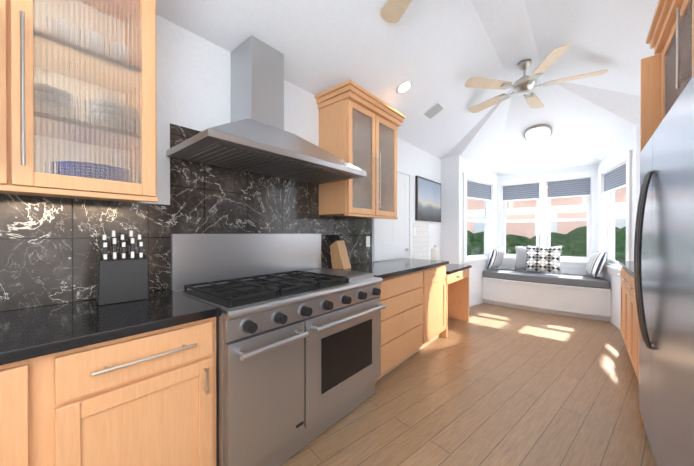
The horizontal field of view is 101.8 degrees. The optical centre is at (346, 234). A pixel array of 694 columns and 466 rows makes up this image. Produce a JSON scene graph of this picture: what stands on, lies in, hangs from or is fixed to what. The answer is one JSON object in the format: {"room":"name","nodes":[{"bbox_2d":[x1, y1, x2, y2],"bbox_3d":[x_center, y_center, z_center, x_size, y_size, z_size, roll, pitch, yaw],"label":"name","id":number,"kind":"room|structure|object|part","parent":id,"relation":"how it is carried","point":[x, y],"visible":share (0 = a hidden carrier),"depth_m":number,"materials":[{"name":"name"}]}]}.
{"room":"kitchen","nodes":[
{"label":"kitchen","id":0,"kind":"room"},
{"bbox_2d":[0,14,639,328],"bbox_3d":[0.793,-0.453,1.556,3.220,3.400,8.730,0,0,40],"label":"wall","id":1,"kind":"structure","parent":0,"point":[193,80],"depth_m":2.40,"materials":[{"name":"paint"}]},
{"bbox_2d":[0,0,157,202],"bbox_3d":[-1.301,-0.674,1.051,0.381,1.009,0.942,0,0,40],"label":"upper cabinet","id":2,"kind":"object","parent":1,"relation":"attached to","point":[78,112],"visible":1,"depth_m":1.08,"materials":[{"name":"brown wood"}]},
{"bbox_3d":[-1.454,-0.651,0.645,0.005,0.861,1.644,0,0,40],"label":"glass","id":3,"kind":"part","parent":2,"relation":"part of","materials":[{"name":"clear glass"}]},
{"bbox_2d":[0,123,428,311],"bbox_3d":[-0.628,-0.086,2.150,0.003,1.140,5.920,0,0,40],"label":"tile backsplash","id":4,"kind":"structure","parent":1,"relation":"attached to","point":[50,249],"depth_m":1.61,"materials":[{"name":"stone"}]},
{"bbox_2d":[366,236,369,246],"bbox_3d":[0.237,0.079,3.167,0.006,0.120,0.070,0,0,40],"label":"switch plate","id":5,"kind":"object","parent":4,"relation":"attached to","point":[368,238],"depth_m":3.16,"materials":[{"name":"white plastic"}]},
{"bbox_2d":[166,35,365,183],"bbox_3d":[-0.448,-0.847,1.932,0.545,0.808,1.225,0,0,40],"label":"range hood","id":6,"kind":"object","parent":1,"relation":"attached to","point":[253,136],"visible":1,"depth_m":1.81,"materials":[{"name":"silver metal"}]},
{"bbox_2d":[315,80,405,218],"bbox_3d":[0.166,-0.706,2.765,0.412,1.095,0.926,0,0,40],"label":"upper cabinet","id":7,"kind":"object","parent":1,"relation":"attached to","point":[358,125],"visible":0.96,"depth_m":2.53,"materials":[{"name":"brown wood"}]},
{"bbox_3d":[0.265,-0.661,2.682,0.005,0.861,0.704,0,0,40],"label":"glass","id":8,"kind":"part","parent":7,"relation":"part of","materials":[{"name":"glass"}]},
{"bbox_2d":[373,164,412,260],"bbox_3d":[0.622,-0.305,3.592,0.052,1.215,0.980,0,0,40],"label":"door","id":9,"kind":"structure","parent":1,"relation":"attached to","point":[392,238],"depth_m":3.71,"materials":[{"name":"white"}]},
{"bbox_2d":[415,176,440,221],"bbox_3d":[1.280,-0.527,4.384,0.030,0.640,0.880,0,0,40],"label":"framed art","id":10,"kind":"object","parent":1,"relation":"attached to","point":[427,199],"visible":1,"depth_m":4.30,"materials":[{"name":"grey"}]},
{"bbox_2d":[462,172,495,266],"bbox_3d":[2.307,-0.235,5.001,1.100,1.570,0.190,0,0,-36],"label":"window","id":11,"kind":"structure","parent":1,"relation":"in","point":[489,234],"depth_m":5.02,"materials":[{"name":"white"}]},
{"bbox_3d":[2.288,-0.247,5.027,0.214,1.225,0.729,0,0,40],"label":"glass","id":12,"kind":"part","parent":11,"relation":"part of","materials":[{"name":"clear glass"}]},
{"bbox_2d":[497,169,598,268],"bbox_3d":[3.426,-0.234,4.923,1.520,1.570,0.190,0,0,40],"label":"window","id":13,"kind":"structure","parent":1,"relation":"in","point":[591,219],"depth_m":4.85,"materials":[{"name":"white"}]},
{"bbox_3d":[3.447,-0.247,4.948,1.160,1.225,0.041,0,0,40],"label":"glass","id":14,"kind":"part","parent":13,"relation":"part of","materials":[{"name":"clear glass"}]},
{"bbox_2d":[598,150,631,277],"bbox_3d":[3.691,-0.229,3.833,0.190,1.570,1.100,0,0,27],"label":"window","id":15,"kind":"structure","parent":1,"relation":"in","point":[607,224],"depth_m":4.00,"materials":[{"name":"white"}]},
{"bbox_3d":[3.720,-0.241,3.818,0.214,1.225,0.729,0,0,40],"label":"glass","id":16,"kind":"part","parent":15,"relation":"part of","materials":[{"name":"clear glass"}]},
{"bbox_2d":[650,0,673,121],"bbox_3d":[1.974,-0.873,1.254,0.741,0.614,0.790,0,0,40],"label":"upper cabinet","id":17,"kind":"object","parent":1,"relation":"attached to","point":[670,37],"depth_m":1.63,"materials":[{"name":"brown wood"}]},
{"bbox_2d":[674,0,693,102],"bbox_3d":[1.530,-0.871,0.729,0.741,0.614,0.813,0,0,40],"label":"upper cabinet","id":18,"kind":"object","parent":1,"relation":"attached to","point":[683,9],"depth_m":1.34,"materials":[{"name":"brown wood"}]},
{"bbox_3d":[1.501,-0.851,1.197,0.005,0.466,1.362,0,0,40],"label":"glass","id":19,"kind":"part","parent":18,"relation":"part of","materials":[{"name":"glass"}]},
{"bbox_2d":[156,0,660,175],"bbox_3d":[0.793,-1.484,1.551,3.060,0.842,8.570,0,0,40],"label":"ceiling","id":20,"kind":"structure","parent":0,"point":[441,51],"depth_m":2.56,"materials":[{"name":"paint"}]},
{"bbox_2d":[380,0,411,22],"bbox_3d":[0.557,-1.662,1.412,1.276,0.320,1.298,0,0,40],"label":"ceiling fan","id":21,"kind":"object","parent":20,"relation":"hanging from","point":[392,11],"visible":1,"depth_m":1.96,"materials":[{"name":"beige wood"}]},
{"bbox_2d":[396,80,411,93],"bbox_3d":[0.576,-1.484,2.841,0.156,0.080,0.170,0,0,40],"label":"recessed light","id":22,"kind":"object","parent":20,"relation":"in","point":[403,87],"visible":1,"depth_m":2.83,"materials":[{"name":"white"}]},
{"bbox_2d":[421,100,445,120],"bbox_3d":[1.047,-1.486,3.398,0.218,0.110,0.240,0,0,40],"label":"ceiling vent","id":23,"kind":"object","parent":20,"relation":"in","point":[434,110],"visible":1,"depth_m":3.38,"materials":[{"name":"white metal"}]},
{"bbox_2d":[465,44,607,112],"bbox_3d":[1.932,-1.670,3.034,1.301,0.320,1.269,0,0,40],"label":"ceiling fan","id":24,"kind":"object","parent":20,"relation":"hanging from","point":[524,85],"visible":1,"depth_m":2.94,"materials":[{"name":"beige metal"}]},
{"bbox_2d":[524,124,551,140],"bbox_3d":[2.771,-1.462,4.095,0.340,0.167,0.328,0,0,40],"label":"dome ceiling light","id":25,"kind":"object","parent":20,"relation":"attached to","point":[539,132],"visible":1,"depth_m":4.02,"materials":[{"name":"white glass"}]},
{"bbox_2d":[280,303,655,465],"bbox_3d":[0.829,1.272,1.606,3.220,0.050,8.840,0,0,40],"label":"floor","id":26,"kind":"structure","parent":0,"point":[486,384],"depth_m":2.06,"materials":[{"name":"brown wood"}]},
{"bbox_2d":[0,355,51,465],"bbox_3d":[-1.355,0.808,0.817,0.610,0.884,0.615,0,0,40],"label":"base cabinet","id":27,"kind":"object","parent":26,"relation":"on","point":[24,383],"depth_m":0.83,"materials":[{"name":"brown wood"}]},
{"bbox_2d":[0,289,220,364],"bbox_3d":[-1.547,0.345,0.568,0.636,0.036,2.315,0,0,40],"label":"countertop","id":28,"kind":"structure","parent":27,"relation":"on","point":[29,333],"depth_m":1.06,"materials":[{"name":"stone"}]},
{"bbox_2d":[97,230,148,305],"bbox_3d":[-1.097,0.151,1.382,0.190,0.342,0.120,0,0,-44],"label":"knife block","id":29,"kind":"object","parent":28,"relation":"on","point":[122,275],"visible":1,"depth_m":1.34,"materials":[{"name":"black"}]},
{"bbox_2d":[48,317,215,465],"bbox_3d":[-0.983,0.806,1.258,0.610,0.884,0.538,0,0,40],"label":"base cabinet","id":30,"kind":"object","parent":26,"relation":"on","point":[146,399],"depth_m":1.04,"materials":[{"name":"brown wood"}]},
{"bbox_2d":[171,234,385,465],"bbox_3d":[-0.361,0.621,1.888,0.743,1.250,1.216,0,0,40],"label":"range","id":31,"kind":"object","parent":26,"relation":"on","point":[298,347],"visible":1,"depth_m":1.63,"materials":[{"name":"silver metal"}]},
{"bbox_2d":[377,269,424,380],"bbox_3d":[0.266,0.799,2.736,0.611,0.884,0.876,0,0,40],"label":"base cabinet","id":32,"kind":"object","parent":26,"relation":"on","point":[413,317],"depth_m":2.54,"materials":[{"name":"brown wood"}]},
{"bbox_2d":[330,258,448,278],"bbox_3d":[0.479,0.333,2.967,0.636,0.036,1.506,0,0,40],"label":"countertop","id":33,"kind":"structure","parent":32,"relation":"on","point":[382,269],"depth_m":2.78,"materials":[{"name":"stone"}]},
{"bbox_2d":[327,235,350,268],"bbox_3d":[-0.076,0.159,2.649,0.194,0.313,0.130,0,0,32],"label":"knife block","id":34,"kind":"object","parent":33,"relation":"on","point":[339,255],"visible":0.98,"depth_m":2.60,"materials":[{"name":"brown wood"}]},
{"bbox_2d":[431,245,438,259],"bbox_3d":[1.206,0.288,3.862,0.150,0.293,0.150,0,0,40],"label":"paper towel holder","id":35,"kind":"object","parent":33,"relation":"on","point":[435,254],"visible":0.48,"depth_m":3.81,"materials":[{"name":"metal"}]},
{"bbox_2d":[425,265,445,345],"bbox_3d":[0.752,0.796,3.312,0.611,0.884,0.630,0,0,40],"label":"base cabinet","id":36,"kind":"object","parent":26,"relation":"on","point":[435,282],"depth_m":3.12,"materials":[{"name":"brown wood"}]},
{"bbox_2d":[439,268,468,337],"bbox_3d":[1.248,0.856,3.878,0.639,0.760,0.866,0,0,40],"label":"desk","id":37,"kind":"object","parent":26,"relation":"on","point":[457,295],"visible":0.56,"depth_m":4.04,"materials":[{"name":"brown wood"}]},
{"bbox_2d":[445,264,471,273],"bbox_3d":[1.248,0.454,3.878,0.636,0.036,0.871,0,0,40],"label":"countertop","id":38,"kind":"structure","parent":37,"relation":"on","point":[452,268],"depth_m":3.72,"materials":[{"name":"stone"}]},
{"bbox_2d":[482,277,610,320],"bbox_3d":[3.189,0.997,4.648,1.676,0.470,0.635,0,0,40],"label":"window seat","id":39,"kind":"object","parent":26,"relation":"on","point":[582,302],"visible":0.9,"depth_m":4.33,"materials":[{"name":"white wood"}]},
{"bbox_2d":[483,269,609,288],"bbox_3d":[3.192,0.704,4.651,1.653,0.113,0.625,0,0,40],"label":"seat cushion","id":40,"kind":"object","parent":39,"relation":"on","point":[591,281],"visible":0.98,"depth_m":4.41,"materials":[{"name":"grey fabric"}]},
{"bbox_2d":[487,248,504,268],"bbox_3d":[2.698,0.431,5.102,0.420,0.380,0.177,0,0,-36],"label":"striped pillow","id":41,"kind":"object","parent":40,"relation":"on","point":[495,257],"visible":1,"depth_m":5.01,"materials":[{"name":"white fabric"}]},
{"bbox_2d":[514,246,545,269],"bbox_3d":[3.170,0.415,4.887,0.460,0.430,0.141,0,0,36],"label":"pillow","id":42,"kind":"object","parent":40,"relation":"on","point":[521,256],"visible":0.4,"depth_m":4.93,"materials":[{"name":"grey fabric"}]},
{"bbox_2d":[524,245,561,274],"bbox_3d":[3.200,0.406,4.612,0.506,0.442,0.186,0,0,40],"label":"ikat pillow","id":43,"kind":"object","parent":40,"relation":"on","point":[542,259],"visible":1,"depth_m":4.56,"materials":[{"name":"fabric"}]},
{"bbox_2d":[585,251,606,277],"bbox_3d":[3.691,0.435,4.186,0.177,0.380,0.420,0,0,27],"label":"striped pillow","id":44,"kind":"object","parent":40,"relation":"on","point":[596,262],"visible":1,"depth_m":4.06,"materials":[{"name":"white fabric"}]},
{"bbox_2d":[618,267,621,333],"bbox_3d":[3.332,0.798,2.879,0.751,0.884,0.674,0,0,40],"label":"base cabinet","id":45,"kind":"object","parent":26,"relation":"on","point":[621,267],"depth_m":3.22,"materials":[{"name":"brown wood"}]},
{"bbox_2d":[622,267,625,345],"bbox_3d":[3.007,0.800,2.494,0.751,0.884,0.596,0,0,40],"label":"base cabinet","id":46,"kind":"object","parent":26,"relation":"on","point":[623,270],"depth_m":2.94,"materials":[{"name":"brown wood"}]},
{"bbox_2d":[626,271,633,367],"bbox_3d":[2.707,0.802,2.138,0.751,0.884,0.596,0,0,40],"label":"base cabinet","id":47,"kind":"object","parent":26,"relation":"on","point":[629,325],"depth_m":2.56,"materials":[{"name":"brown wood"}]},
{"bbox_2d":[634,284,638,381],"bbox_3d":[2.425,0.804,1.804,0.751,0.884,0.541,0,0,40],"label":"base cabinet","id":48,"kind":"object","parent":26,"relation":"on","point":[636,322],"depth_m":2.25,"materials":[{"name":"brown wood"}]},
{"bbox_2d":[618,261,633,276],"bbox_3d":[2.896,0.336,2.368,0.761,0.036,2.014,0,0,40],"label":"countertop","id":49,"kind":"structure","parent":48,"relation":"on","point":[628,266],"depth_m":2.87,"materials":[{"name":"stone"}]},
{"bbox_2d":[639,53,661,425],"bbox_3d":[2.221,0.055,1.591,0.792,2.385,0.030,0,0,40],"label":"surround panel","id":50,"kind":"object","parent":26,"relation":"on","point":[650,101],"visible":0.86,"depth_m":1.80,"materials":[{"name":"brown wood"}]},
{"bbox_2d":[634,75,693,465],"bbox_3d":[1.704,0.362,1.053,0.834,1.775,1.450,0,0,40],"label":"fridge","id":51,"kind":"object","parent":26,"relation":"on","point":[664,260],"visible":1,"depth_m":1.20,"materials":[{"name":"silver metal"}]},
{"label":"outside","id":52,"kind":"structure","parent":0,"visible":0},
{"bbox_3d":[14.866,4.268,17.673,60.000,0.200,33.600,0,0,40],"label":"ground","id":53,"kind":"structure","parent":52,"visible":0},
{"bbox_2d":[467,183,625,238],"bbox_3d":[14.072,-0.798,10.662,16.200,10.000,9.300,0,0,40],"label":"building","id":54,"kind":"structure","parent":53,"relation":"on","point":[521,215],"depth_m":10.53,"materials":[{"name":"brick"}]},
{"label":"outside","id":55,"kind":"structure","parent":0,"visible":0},
{"bbox_2d":[467,226,625,260],"bbox_3d":[6.097,0.788,6.084,9.670,2.727,3.514,0,0,40],"label":"hedge","id":56,"kind":"object","parent":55,"point":[619,236],"depth_m":7.18,"materials":[{"name":"green plant"}]}
]}

